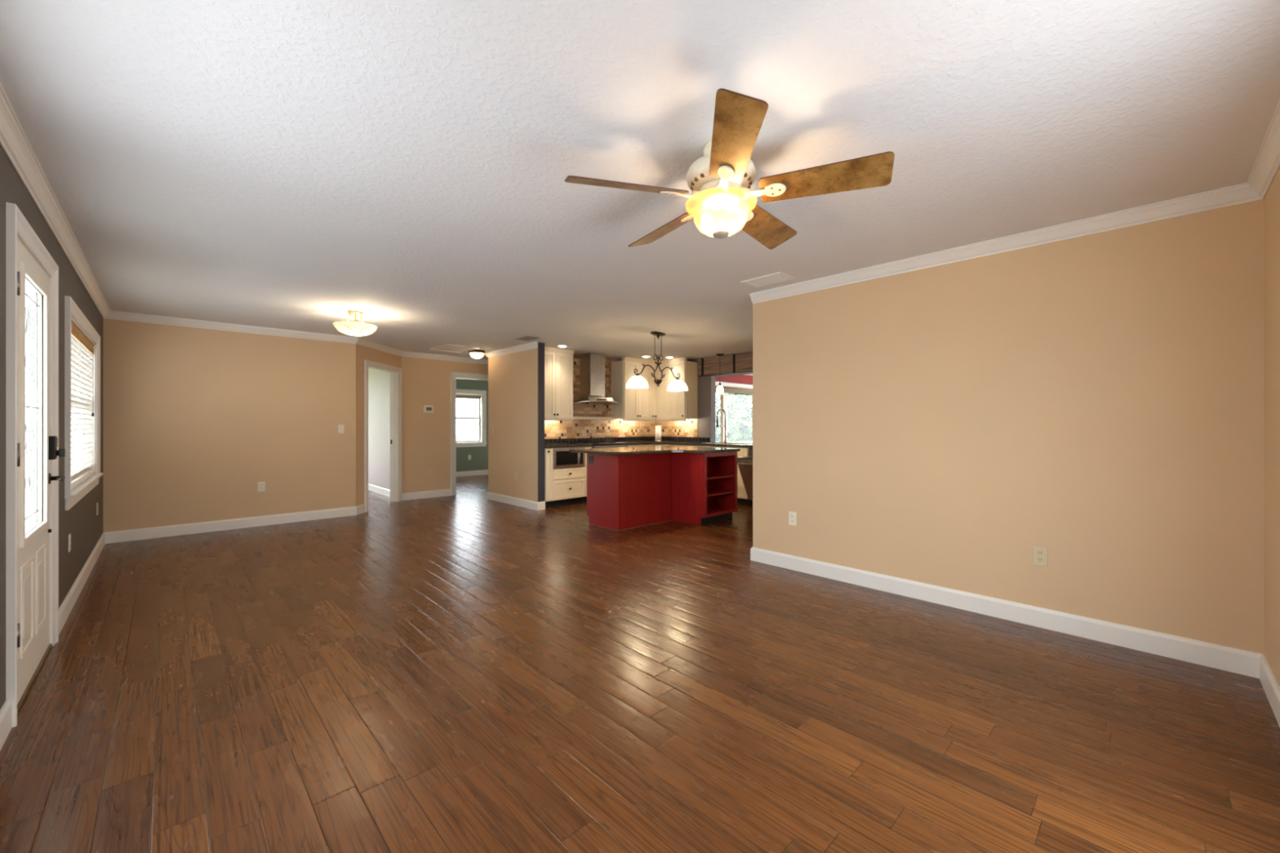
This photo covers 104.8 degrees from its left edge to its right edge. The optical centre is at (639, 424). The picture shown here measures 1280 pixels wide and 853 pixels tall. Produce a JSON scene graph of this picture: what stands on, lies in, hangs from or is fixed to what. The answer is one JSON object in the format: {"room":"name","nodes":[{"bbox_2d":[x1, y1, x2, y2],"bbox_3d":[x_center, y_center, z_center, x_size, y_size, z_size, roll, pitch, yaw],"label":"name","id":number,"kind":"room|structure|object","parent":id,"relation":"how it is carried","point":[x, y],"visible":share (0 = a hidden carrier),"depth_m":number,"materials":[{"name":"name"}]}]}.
{"room":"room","nodes":[
{"label":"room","id":0,"kind":"room"},
{"bbox_2d":[0,145,102,709],"bbox_3d":[-2.888,0.030,2.234,0.120,2.440,8.225,0,0,-44],"label":"wall","id":1,"kind":"structure","parent":0,"point":[82,521],"depth_m":3.03,"materials":[{"name":"grey paint"}]},
{"bbox_2d":[0,699,12,750],"bbox_3d":[-1.333,1.190,0.715,0.016,0.120,3.637,0,0,-44],"label":"baseboard","id":2,"kind":"structure","parent":1,"relation":"attached to","point":[6,711],"depth_m":1.96,"materials":[{"name":"white paint"}]},
{"bbox_2d":[5,202,65,727],"bbox_3d":[-3.012,0.170,2.399,0.210,2.161,1.117,0,0,-44],"label":"door","id":3,"kind":"structure","parent":1,"relation":"in","point":[33,452],"depth_m":2.39,"materials":[{"name":"white paint"}]},
{"bbox_2d":[0,82,111,318],"bbox_3d":[-2.824,-1.148,2.296,0.058,0.082,7.984,0,0,-44],"label":"trim","id":4,"kind":"structure","parent":1,"relation":"attached to","point":[14,141],"depth_m":2.42,"materials":[{"name":"white paint"}]},
{"bbox_2d":[68,533,71,552],"bbox_3d":[-3.859,0.802,3.337,0.009,0.116,0.072,0,0,-44],"label":"wall outlet","id":5,"kind":"object","parent":1,"relation":"attached to","point":[69,535],"visible":1,"depth_m":3.33,"materials":[{"name":"white plastic"}]},
{"bbox_2d":[58,532,105,634],"bbox_3d":[-4.488,1.190,3.996,0.016,0.120,3.226,0,0,-44],"label":"baseboard","id":6,"kind":"structure","parent":1,"relation":"attached to","point":[64,610],"depth_m":3.61,"materials":[{"name":"white paint"}]},
{"bbox_2d":[64,295,103,510],"bbox_3d":[-4.447,-0.136,3.892,0.160,1.392,2.049,0,0,-44],"label":"window","id":7,"kind":"structure","parent":1,"relation":"in","point":[83,325],"depth_m":3.91,"materials":[{"name":"white paint"}]},
{"bbox_2d":[71,321,94,481],"bbox_3d":[-4.442,-0.157,3.896,0.064,1.145,1.801,0,0,-44],"label":"blind","id":8,"kind":"object","parent":7,"relation":"attached to","point":[81,347],"visible":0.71,"depth_m":3.99,"materials":[{"name":"white plastic"}]},
{"bbox_2d":[96,502,97,515],"bbox_3d":[-5.155,0.804,4.685,0.009,0.116,0.072,0,0,-44],"label":"wall outlet","id":9,"kind":"object","parent":1,"relation":"attached to","point":[97,502],"visible":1,"depth_m":4.67,"materials":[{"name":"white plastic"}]},
{"bbox_2d":[102,318,355,532],"bbox_3d":[-4.847,0.030,5.973,2.478,2.440,0.120,0,0,-44],"label":"wall","id":10,"kind":"structure","parent":0,"point":[194,419],"depth_m":5.78,"materials":[{"name":"beige paint"}]},
{"bbox_2d":[104,506,356,543],"bbox_3d":[-4.754,1.190,5.968,2.364,0.120,0.016,0,0,-44],"label":"baseboard","id":11,"kind":"structure","parent":10,"relation":"attached to","point":[124,535],"depth_m":5.80,"materials":[{"name":"white paint"}]},
{"bbox_2d":[103,310,359,343],"bbox_3d":[-4.733,-1.148,5.959,2.382,0.082,0.058,0,0,-44],"label":"trim","id":12,"kind":"structure","parent":10,"relation":"attached to","point":[117,315],"depth_m":5.80,"materials":[{"name":"white paint"}]},
{"bbox_2d":[257,481,265,491],"bbox_3d":[-4.656,0.767,6.067,0.072,0.116,0.009,0,0,-44],"label":"wall outlet","id":13,"kind":"object","parent":10,"relation":"attached to","point":[261,485],"visible":1,"depth_m":6.07,"materials":[{"name":"white plastic"}]},
{"bbox_2d":[337,424,344,433],"bbox_3d":[-4.037,0.063,6.662,0.072,0.116,0.010,0,0,-44],"label":"light switch","id":14,"kind":"object","parent":10,"relation":"attached to","point":[340,427],"visible":1,"depth_m":6.66,"materials":[{"name":"white plastic"}]},
{"bbox_2d":[364,360,401,512],"bbox_3d":[-4.108,0.167,7.356,1.276,2.167,0.824,0,0,-44],"label":"door","id":15,"kind":"structure","parent":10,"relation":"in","point":[395,371],"depth_m":7.93,"materials":[{"name":"white paint"}]},
{"bbox_2d":[355,343,401,506],"bbox_3d":[-3.970,0.030,7.431,0.120,2.440,1.286,0,0,0],"label":"wall","id":16,"kind":"structure","parent":0,"point":[362,353],"depth_m":6.92,"materials":[{"name":"beige paint"}]},
{"bbox_2d":[355,503,365,515],"bbox_3d":[-3.904,1.190,6.888,0.016,0.120,0.214,0,0,0],"label":"baseboard","id":17,"kind":"structure","parent":16,"relation":"attached to","point":[361,508],"depth_m":6.89,"materials":[{"name":"white paint"}]},
{"bbox_2d":[355,337,404,356],"bbox_3d":[-3.881,-1.148,7.418,0.058,0.082,1.310,0,0,0],"label":"trim","id":18,"kind":"structure","parent":16,"relation":"attached to","point":[361,341],"depth_m":7.33,"materials":[{"name":"white paint"}]},
{"bbox_2d":[368,368,390,489],"bbox_3d":[-4.972,0.030,9.264,0.100,2.440,2.952,0,0,-44],"label":"wall","id":19,"kind":"structure","parent":0,"point":[379,381],"depth_m":8.94,"materials":[{"name":"white paint"}]},
{"bbox_2d":[368,483,390,497],"bbox_3d":[-5.014,1.190,9.223,0.016,0.120,2.952,0,0,-44],"label":"baseboard","id":20,"kind":"structure","parent":19,"relation":"attached to","point":[384,491],"depth_m":8.89,"materials":[{"name":"white paint"}]},
{"bbox_2d":[401,356,488,493],"bbox_3d":[-2.598,0.030,9.416,3.747,2.440,0.120,0,0,-44],"label":"wall","id":21,"kind":"structure","parent":0,"point":[425,437],"depth_m":8.35,"materials":[{"name":"beige paint"}]},
{"bbox_2d":[401,488,450,500],"bbox_3d":[-3.608,1.190,8.350,0.813,0.120,0.016,0,0,-44],"label":"baseboard","id":22,"kind":"structure","parent":21,"relation":"attached to","point":[445,492],"depth_m":8.33,"materials":[{"name":"white paint"}]},
{"bbox_2d":[423,404,433,413],"bbox_3d":[-3.584,-0.255,8.364,0.170,0.132,0.028,0,0,-44],"label":"thermostat","id":23,"kind":"object","parent":21,"relation":"attached to","point":[427,409],"visible":1,"depth_m":8.35,"materials":[{"name":"white plastic"}]},
{"bbox_2d":[428,466,432,474],"bbox_3d":[-3.564,0.788,8.398,0.072,0.116,0.009,0,0,-44],"label":"wall outlet","id":24,"kind":"object","parent":21,"relation":"attached to","point":[430,468],"visible":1,"depth_m":8.39,"materials":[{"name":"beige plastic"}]},
{"bbox_2d":[401,351,488,364],"bbox_3d":[-2.572,-1.148,9.317,3.647,0.082,0.058,0,0,-44],"label":"trim","id":25,"kind":"structure","parent":21,"relation":"attached to","point":[408,354],"depth_m":8.53,"materials":[{"name":"white paint"}]},
{"bbox_2d":[450,372,488,495],"bbox_3d":[-2.997,0.167,9.014,0.983,2.167,0.148,0,0,-44],"label":"door frame","id":26,"kind":"structure","parent":21,"relation":"in","point":[454,375],"depth_m":8.67,"materials":[{"name":"white paint"}]},
{"bbox_2d":[456,378,488,471],"bbox_3d":[-4.241,0.030,11.923,4.640,2.440,0.120,0,0,-44],"label":"wall","id":27,"kind":"structure","parent":0,"point":[479,455],"depth_m":12.02,"materials":[{"name":"green paint"}]},
{"bbox_2d":[456,389,487,447],"bbox_3d":[-4.368,-0.142,11.766,1.470,1.385,0.160,0,0,-44],"label":"window","id":28,"kind":"structure","parent":27,"relation":"in","point":[482,441],"depth_m":12.17,"materials":[{"name":"white paint"}]},
{"bbox_2d":[456,394,481,399],"bbox_3d":[-4.364,-0.666,11.761,1.200,0.092,0.051,0,0,-44],"label":"roller shade","id":29,"kind":"object","parent":28,"relation":"attached to","point":[458,396],"visible":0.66,"depth_m":11.97,"materials":[{"name":"beige fabric"}]},
{"bbox_2d":[456,469,488,476],"bbox_3d":[-4.396,1.190,11.680,2.800,0.120,0.016,0,0,-44],"label":"baseboard","id":30,"kind":"structure","parent":27,"relation":"attached to","point":[473,473],"depth_m":11.98,"materials":[{"name":"white paint"}]},
{"bbox_2d":[488,342,544,502],"bbox_3d":[-1.970,0.030,7.746,0.116,2.440,1.527,0,0,-44],"label":"wall","id":31,"kind":"structure","parent":0,"point":[516,380],"depth_m":7.56,"materials":[{"name":"beige paint"}]},
{"bbox_2d":[484,342,537,358],"bbox_3d":[-2.053,-1.148,7.706,0.058,0.082,1.585,0,0,-44],"label":"trim","id":32,"kind":"structure","parent":31,"relation":"attached to","point":[531,345],"depth_m":7.61,"materials":[{"name":"white paint"}]},
{"bbox_2d":[486,491,537,510],"bbox_3d":[-2.018,1.190,7.700,0.016,0.120,1.559,0,0,-44],"label":"baseboard","id":33,"kind":"structure","parent":31,"relation":"attached to","point":[523,503],"depth_m":7.63,"materials":[{"name":"white paint"}]},
{"bbox_2d":[537,501,545,511],"bbox_3d":[-1.441,1.190,7.184,0.132,0.120,0.016,0,0,-44],"label":"baseboard","id":34,"kind":"structure","parent":31,"relation":"attached to","point":[540,505],"depth_m":7.18,"materials":[{"name":"white paint"}]},
{"bbox_2d":[0,474,1279,852],"bbox_3d":[0.131,1.300,7.895,12.320,0.100,12.240,0,0,-44],"label":"floor","id":35,"kind":"structure","parent":0,"point":[467,671],"depth_m":2.16,"materials":[{"name":"brown wood"}]},
{"bbox_2d":[544,448,552,508],"bbox_3d":[-1.540,0.803,7.480,0.125,0.894,0.652,0,0,-44],"label":"base cabinet","id":36,"kind":"object","parent":35,"relation":"on","point":[548,451],"visible":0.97,"depth_m":7.27,"materials":[{"name":"beige paint"}]},
{"bbox_2d":[549,447,585,507],"bbox_3d":[-1.277,0.803,7.732,0.600,0.894,0.652,0,0,-44],"label":"base cabinet","id":37,"kind":"object","parent":35,"relation":"on","point":[568,483],"visible":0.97,"depth_m":7.52,"materials":[{"name":"beige paint"}]},
{"bbox_2d":[544,443,592,448],"bbox_3d":[-1.283,0.336,7.744,0.868,0.038,0.632,0,0,-44],"label":"countertop","id":38,"kind":"structure","parent":37,"relation":"on","point":[552,445],"depth_m":7.60,"materials":[{"name":"stone"}]},
{"bbox_2d":[573,440,628,448],"bbox_3d":[-0.666,0.726,8.279,0.758,0.868,0.691,0,0,-44],"label":"range","id":39,"kind":"object","parent":38,"relation":"on","point":[601,444],"visible":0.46,"depth_m":8.12,"materials":[{"name":"metal"}]},
{"bbox_2d":[573,441,627,445],"bbox_3d":[-0.690,0.330,8.304,0.758,0.031,0.622,0,0,-44],"label":"cooktop","id":40,"kind":"object","parent":39,"relation":"in","point":[598,443],"depth_m":8.18,"materials":[{"name":"black glass"}]},
{"bbox_2d":[553,447,584,468],"bbox_3d":[-1.209,0.516,7.660,0.566,0.296,0.452,0,0,-44],"label":"microwave","id":41,"kind":"object","parent":37,"relation":"in","point":[562,458],"visible":0.73,"depth_m":7.49,"materials":[{"name":"metal"}]},
{"bbox_2d":[582,446,591,502],"bbox_3d":[-1.011,0.803,7.989,0.135,0.894,0.652,0,0,-44],"label":"base cabinet","id":42,"kind":"object","parent":35,"relation":"on","point":[584,499],"visible":0.2,"depth_m":7.74,"materials":[{"name":"beige paint"}]},
{"bbox_2d":[586,453,671,531],"bbox_3d":[-0.128,0.803,6.287,0.930,0.894,0.609,0,0,-44],"label":"base cabinet","id":43,"kind":"object","parent":35,"relation":"on","point":[624,491],"visible":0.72,"depth_m":6.00,"materials":[{"name":"red paint"}]},
{"bbox_2d":[588,455,593,463],"bbox_3d":[-0.610,0.436,6.121,0.009,0.099,0.083,0,0,-44],"label":"wall outlet","id":44,"kind":"object","parent":43,"relation":"attached to","point":[590,457],"visible":1,"depth_m":6.11,"materials":[{"name":"black plastic"}]},
{"bbox_2d":[628,444,655,446],"bbox_3d":[-0.160,0.803,8.807,0.700,0.894,0.652,0,0,-44],"label":"base cabinet","id":45,"kind":"object","parent":35,"relation":"on","point":[646,444],"visible":0.09,"depth_m":8.59,"materials":[{"name":"beige paint"}]},
{"bbox_2d":[655,444,682,445],"bbox_3d":[0.500,0.803,9.047,0.652,0.894,1.230,0,0,-44],"label":"base cabinet","id":46,"kind":"object","parent":35,"relation":"on","point":[655,444],"visible":0.06,"depth_m":8.69,"materials":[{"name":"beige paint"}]},
{"bbox_2d":[617,440,752,448],"bbox_3d":[1.327,0.336,7.857,1.528,0.038,4.087,0,0,-44],"label":"countertop","id":47,"kind":"structure","parent":46,"relation":"on","point":[748,445],"depth_m":8.38,"materials":[{"name":"stone"}]},
{"bbox_2d":[653,424,662,440],"bbox_3d":[0.343,0.156,9.326,0.150,0.320,0.150,0,0,-44],"label":"paper towel holder","id":48,"kind":"object","parent":47,"relation":"on","point":[658,428],"visible":0.94,"depth_m":9.28,"materials":[{"name":"white paper"}]},
{"bbox_2d":[715,408,729,442],"bbox_3d":[1.401,0.024,8.325,0.274,0.584,0.120,0,0,-44],"label":"kitchen faucet","id":49,"kind":"object","parent":47,"relation":"on","point":[722,409],"visible":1,"depth_m":8.40,"materials":[{"name":"silver metal"}]},
{"bbox_2d":[708,442,740,444],"bbox_3d":[1.370,0.429,8.150,0.370,0.218,0.740,0,0,-44],"label":"sink","id":50,"kind":"object","parent":47,"relation":"in","point":[708,442],"visible":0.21,"depth_m":8.35,"materials":[{"name":"metal"}]},
{"bbox_2d":[671,451,737,525],"bbox_3d":[0.637,0.803,6.652,0.684,0.894,1.143,0,0,-44],"label":"bookcase","id":51,"kind":"object","parent":35,"relation":"on","point":[704,486],"visible":0.76,"depth_m":6.29,"materials":[{"name":"red paint"}]},
{"bbox_2d":[568,444,740,454],"bbox_3d":[0.199,0.338,6.393,1.765,0.034,1.410,0,0,-44],"label":"countertop","id":52,"kind":"structure","parent":51,"relation":"on","point":[645,449],"depth_m":6.15,"materials":[{"name":"stone"}]},
{"bbox_2d":[682,444,752,506],"bbox_3d":[1.384,0.803,8.127,0.652,0.894,1.318,0,0,-44],"label":"base cabinet","id":53,"kind":"object","parent":35,"relation":"on","point":[742,498],"visible":0.16,"depth_m":7.56,"materials":[{"name":"beige paint"}]},
{"bbox_2d":[737,448,752,500],"bbox_3d":[1.938,0.810,7.305,0.954,0.880,0.596,0,0,-44],"label":"dishwasher","id":54,"kind":"object","parent":35,"relation":"on","point":[744,463],"visible":0.26,"depth_m":7.21,"materials":[{"name":"metal"}]},
{"bbox_2d":[749,448,752,457],"bbox_3d":[2.072,0.755,7.434,0.580,0.770,0.595,0,0,-44],"label":"tub","id":55,"kind":"object","parent":54,"relation":"in","point":[750,450],"depth_m":7.43,"materials":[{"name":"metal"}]},
{"bbox_2d":[0,0,1279,375],"bbox_3d":[0.131,-1.250,7.895,12.320,0.120,12.240,0,0,-44],"label":"ceiling","id":56,"kind":"structure","parent":0,"point":[293,165],"depth_m":2.05,"materials":[{"name":"white paint"}]},
{"bbox_2d":[333,310,377,336],"bbox_3d":[-3.019,-1.065,5.232,0.408,0.249,0.420,0,0,-44],"label":"flush light","id":57,"kind":"object","parent":56,"relation":"attached to","point":[355,328],"visible":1,"depth_m":5.14,"materials":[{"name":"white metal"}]},
{"bbox_2d":[430,344,479,352],"bbox_3d":[-2.913,-1.185,7.742,0.520,0.010,0.680,0,0,-44],"label":"attic hatch","id":58,"kind":"object","parent":56,"relation":"attached to","point":[447,348],"visible":1,"depth_m":7.75,"materials":[{"name":"white paint"}]},
{"bbox_2d":[468,349,484,359],"bbox_3d":[-2.646,-1.127,7.999,0.260,0.126,0.260,0,0,-44],"label":"flush light","id":59,"kind":"object","parent":56,"relation":"attached to","point":[475,353],"visible":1,"depth_m":7.92,"materials":[{"name":"white glass"}]},
{"bbox_2d":[515,335,539,341],"bbox_3d":[-1.556,-1.185,6.814,0.200,0.010,0.320,0,0,-44],"label":"ceiling vent","id":60,"kind":"object","parent":56,"relation":"in","point":[526,338],"visible":1,"depth_m":6.79,"materials":[{"name":"grey metal"}]},
{"bbox_2d":[556,345,568,347],"bbox_3d":[-1.182,-1.182,7.509,0.170,0.014,0.170,0,0,-44],"label":"recessed light","id":61,"kind":"object","parent":56,"relation":"in","point":[561,346],"visible":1,"depth_m":7.47,"materials":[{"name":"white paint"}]},
{"bbox_2d":[626,331,688,391],"bbox_3d":[0.237,-0.822,6.422,1.034,0.734,0.284,0,0,-44],"label":"chandelier","id":62,"kind":"object","parent":56,"relation":"hanging from","point":[637,381],"visible":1,"depth_m":6.38,"materials":[{"name":"white glass"}]},
{"bbox_2d":[715,353,724,394],"bbox_3d":[1.361,-0.849,8.391,0.156,0.682,0.156,0,0,-44],"label":"pendant light","id":63,"kind":"object","parent":56,"relation":"hanging from","point":[719,388],"visible":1,"depth_m":8.34,"materials":[{"name":"white glass"}]},
{"bbox_2d":[697,351,752,377],"bbox_3d":[2.209,-1.022,7.871,0.287,0.324,3.085,0,0,-44],"label":"ceiling beam","id":64,"kind":"structure","parent":56,"relation":"attached to","point":[738,363],"depth_m":8.45,"materials":[{"name":"brown wood"}]},
{"bbox_2d":[564,88,894,249],"bbox_3d":[0.356,-0.995,2.148,1.267,0.390,1.284,0,0,-44],"label":"ceiling fan","id":65,"kind":"object","parent":56,"relation":"hanging from","point":[722,180],"visible":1,"depth_m":1.98,"materials":[{"name":"brown wood"}]},
{"bbox_2d":[740,271,795,288],"bbox_3d":[1.053,-1.185,4.065,0.240,0.010,0.370,0,0,-44],"label":"ceiling vent","id":66,"kind":"object","parent":56,"relation":"in","point":[777,277],"visible":1,"depth_m":4.05,"materials":[{"name":"white metal"}]},
{"bbox_2d":[546,358,752,444],"bbox_3d":[0.916,0.030,10.397,7.720,2.440,0.120,0,0,-44],"label":"wall","id":67,"kind":"structure","parent":0,"point":[738,379],"depth_m":11.58,"materials":[{"name":"red paint"}]},
{"bbox_2d":[544,346,574,420],"bbox_3d":[-1.430,-0.621,7.790,0.714,1.125,0.377,0,0,-44],"label":"upper cabinet","id":68,"kind":"object","parent":67,"relation":"attached to","point":[558,362],"visible":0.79,"depth_m":7.73,"materials":[{"name":"beige paint"}]},
{"bbox_2d":[573,416,616,419],"bbox_3d":[-0.865,-0.105,8.494,1.082,0.046,0.134,0,0,-44],"label":"shelf","id":69,"kind":"object","parent":67,"relation":"attached to","point":[574,417],"visible":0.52,"depth_m":8.45,"materials":[{"name":"beige paint"}]},
{"bbox_2d":[573,352,620,404],"bbox_3d":[-0.738,-0.769,8.348,0.910,0.837,0.520,0,0,-44],"label":"range hood","id":70,"kind":"object","parent":67,"relation":"attached to","point":[592,366],"visible":0.98,"depth_m":8.31,"materials":[{"name":"metal"}]},
{"bbox_2d":[574,395,613,401],"bbox_3d":[-0.780,-0.438,8.392,0.540,0.093,0.398,0,0,-44],"label":"hood","id":71,"kind":"object","parent":70,"relation":"attached to","point":[578,397],"depth_m":8.23,"materials":[{"name":"metal"}]},
{"bbox_2d":[544,354,655,444],"bbox_3d":[-0.756,-0.437,8.698,2.943,1.503,0.012,0,0,-44],"label":"tile backsplash","id":72,"kind":"structure","parent":67,"relation":"attached to","point":[575,430],"depth_m":8.67,"materials":[{"name":"tile"}]},
{"bbox_2d":[610,356,655,421],"bbox_3d":[-0.100,-0.621,9.069,0.825,1.125,0.377,0,0,-44],"label":"upper cabinet","id":73,"kind":"object","parent":67,"relation":"attached to","point":[636,404],"visible":0.98,"depth_m":8.87,"materials":[{"name":"beige paint"}]},
{"bbox_2d":[715,381,752,443],"bbox_3d":[2.371,-0.185,11.748,2.290,1.550,0.150,0,0,-44],"label":"window","id":74,"kind":"structure","parent":67,"relation":"in","point":[723,397],"depth_m":11.36,"materials":[{"name":"white paint"}]},
{"bbox_2d":[715,386,752,394],"bbox_3d":[2.418,-0.790,11.706,2.000,0.140,0.066,0,0,-44],"label":"roller shade","id":75,"kind":"object","parent":74,"relation":"attached to","point":[726,389],"visible":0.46,"depth_m":11.54,"materials":[{"name":"beige fabric"}]},
{"bbox_2d":[684,359,715,442],"bbox_3d":[1.807,0.030,8.258,0.120,2.440,4.200,0,0,-44],"label":"wall","id":76,"kind":"structure","parent":0,"point":[706,384],"depth_m":8.81,"materials":[{"name":"grey paint"}]},
{"bbox_2d":[654,356,697,421],"bbox_3d":[0.537,-0.621,9.200,0.377,1.125,1.081,0,0,-44],"label":"upper cabinet","id":77,"kind":"object","parent":76,"relation":"attached to","point":[670,406],"visible":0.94,"depth_m":8.90,"materials":[{"name":"beige paint"}]},
{"bbox_2d":[655,418,711,441],"bbox_3d":[0.785,0.110,9.226,0.012,0.409,1.364,0,0,-44],"label":"tile backsplash","id":78,"kind":"structure","parent":76,"relation":"attached to","point":[687,430],"depth_m":9.23,"materials":[{"name":"tile"}]},
{"bbox_2d":[752,199,1263,653],"bbox_3d":[2.136,0.030,3.475,0.116,2.440,3.049,0,0,-44],"label":"wall","id":79,"kind":"structure","parent":0,"point":[1095,401],"depth_m":3.02,"materials":[{"name":"beige paint"}]},
{"bbox_2d":[788,511,796,525],"bbox_3d":[1.312,0.812,4.242,0.009,0.116,0.072,0,0,-44],"label":"wall outlet","id":80,"kind":"object","parent":79,"relation":"attached to","point":[792,515],"visible":1,"depth_m":4.24,"materials":[{"name":"white plastic"}]},
{"bbox_2d":[749,182,1262,303],"bbox_3d":[2.031,-1.148,3.459,0.058,0.082,2.928,0,0,-44],"label":"trim","id":81,"kind":"structure","parent":79,"relation":"attached to","point":[1240,193],"depth_m":3.02,"materials":[{"name":"white paint"}]},
{"bbox_2d":[750,546,1262,678],"bbox_3d":[2.041,1.190,3.479,0.016,0.120,2.944,0,0,-44],"label":"baseboard","id":82,"kind":"structure","parent":79,"relation":"attached to","point":[1243,662],"depth_m":3.02,"materials":[{"name":"white paint"}]},
{"bbox_2d":[1032,546,1047,566],"bbox_3d":[2.467,0.814,3.041,0.009,0.116,0.072,0,0,-44],"label":"wall outlet","id":83,"kind":"object","parent":79,"relation":"attached to","point":[1039,553],"visible":1,"depth_m":3.04,"materials":[{"name":"beige plastic"}]},
{"bbox_2d":[1036,550,1043,555],"bbox_3d":[2.465,0.793,3.039,0.003,0.028,0.033,0,0,-44],"label":"receptacle","id":84,"kind":"object","parent":83,"relation":"attached to","point":[1039,553],"depth_m":3.04,"materials":[{"name":"beige plastic"}]},
{"bbox_2d":[1036,556,1043,562],"bbox_3d":[2.465,0.835,3.039,0.003,0.028,0.033,0,0,-44],"label":"receptacle","id":85,"kind":"object","parent":83,"relation":"attached to","point":[1039,559],"depth_m":3.04,"materials":[{"name":"beige plastic"}]},
{"bbox_2d":[1263,167,1279,686],"bbox_3d":[1.493,0.030,0.826,4.484,2.440,0.121,0,0,-44],"label":"wall","id":86,"kind":"structure","parent":0,"point":[1272,198],"depth_m":2.26,"materials":[{"name":"beige paint"}]},
{"bbox_2d":[1246,98,1279,199],"bbox_3d":[1.474,-1.148,0.932,4.364,0.082,0.058,0,0,-44],"label":"trim","id":87,"kind":"structure","parent":86,"relation":"attached to","point":[1266,166],"depth_m":2.14,"materials":[{"name":"white paint"}]},
{"bbox_2d":[1259,653,1279,727],"bbox_3d":[2.498,1.190,1.887,1.564,0.120,0.016,0,0,-44],"label":"baseboard","id":88,"kind":"structure","parent":86,"relation":"attached to","point":[1271,687],"depth_m":2.21,"materials":[{"name":"white paint"}]},
{"label":"outside","id":89,"kind":"structure","parent":0,"visible":0},
{"bbox_2d":[71,435,478,473],"bbox_3d":[-19.939,1.450,27.267,90.000,0.100,53.050,0,0,-44],"label":"lawn","id":90,"kind":"structure","parent":89,"point":[459,437],"depth_m":42.71,"materials":[{"name":"green plant"}]},
{"bbox_2d":[715,391,742,442],"bbox_3d":[2.919,-0.015,20.402,3.346,2.830,3.236,0,0,-44],"label":"shrub","id":91,"kind":"object","parent":90,"relation":"on","point":[733,431],"visible":0.14,"depth_m":19.74,"materials":[{"name":"green plant"}]},
{"bbox_2d":[728,392,751,404],"bbox_3d":[5.689,-1.519,32.826,4.778,5.838,4.505,0,0,-44],"label":"tree","id":92,"kind":"object","parent":90,"relation":"on","point":[739,397],"visible":0.02,"depth_m":31.78,"materials":[{"name":"green plant"}]},
{"bbox_2d":[735,401,751,441],"bbox_3d":[4.815,0.143,23.853,3.447,2.515,3.454,0,0,13],"label":"shrub","id":93,"kind":"object","parent":90,"relation":"on","point":[744,413],"visible":0.24,"depth_m":22.86,"materials":[{"name":"green plant"}]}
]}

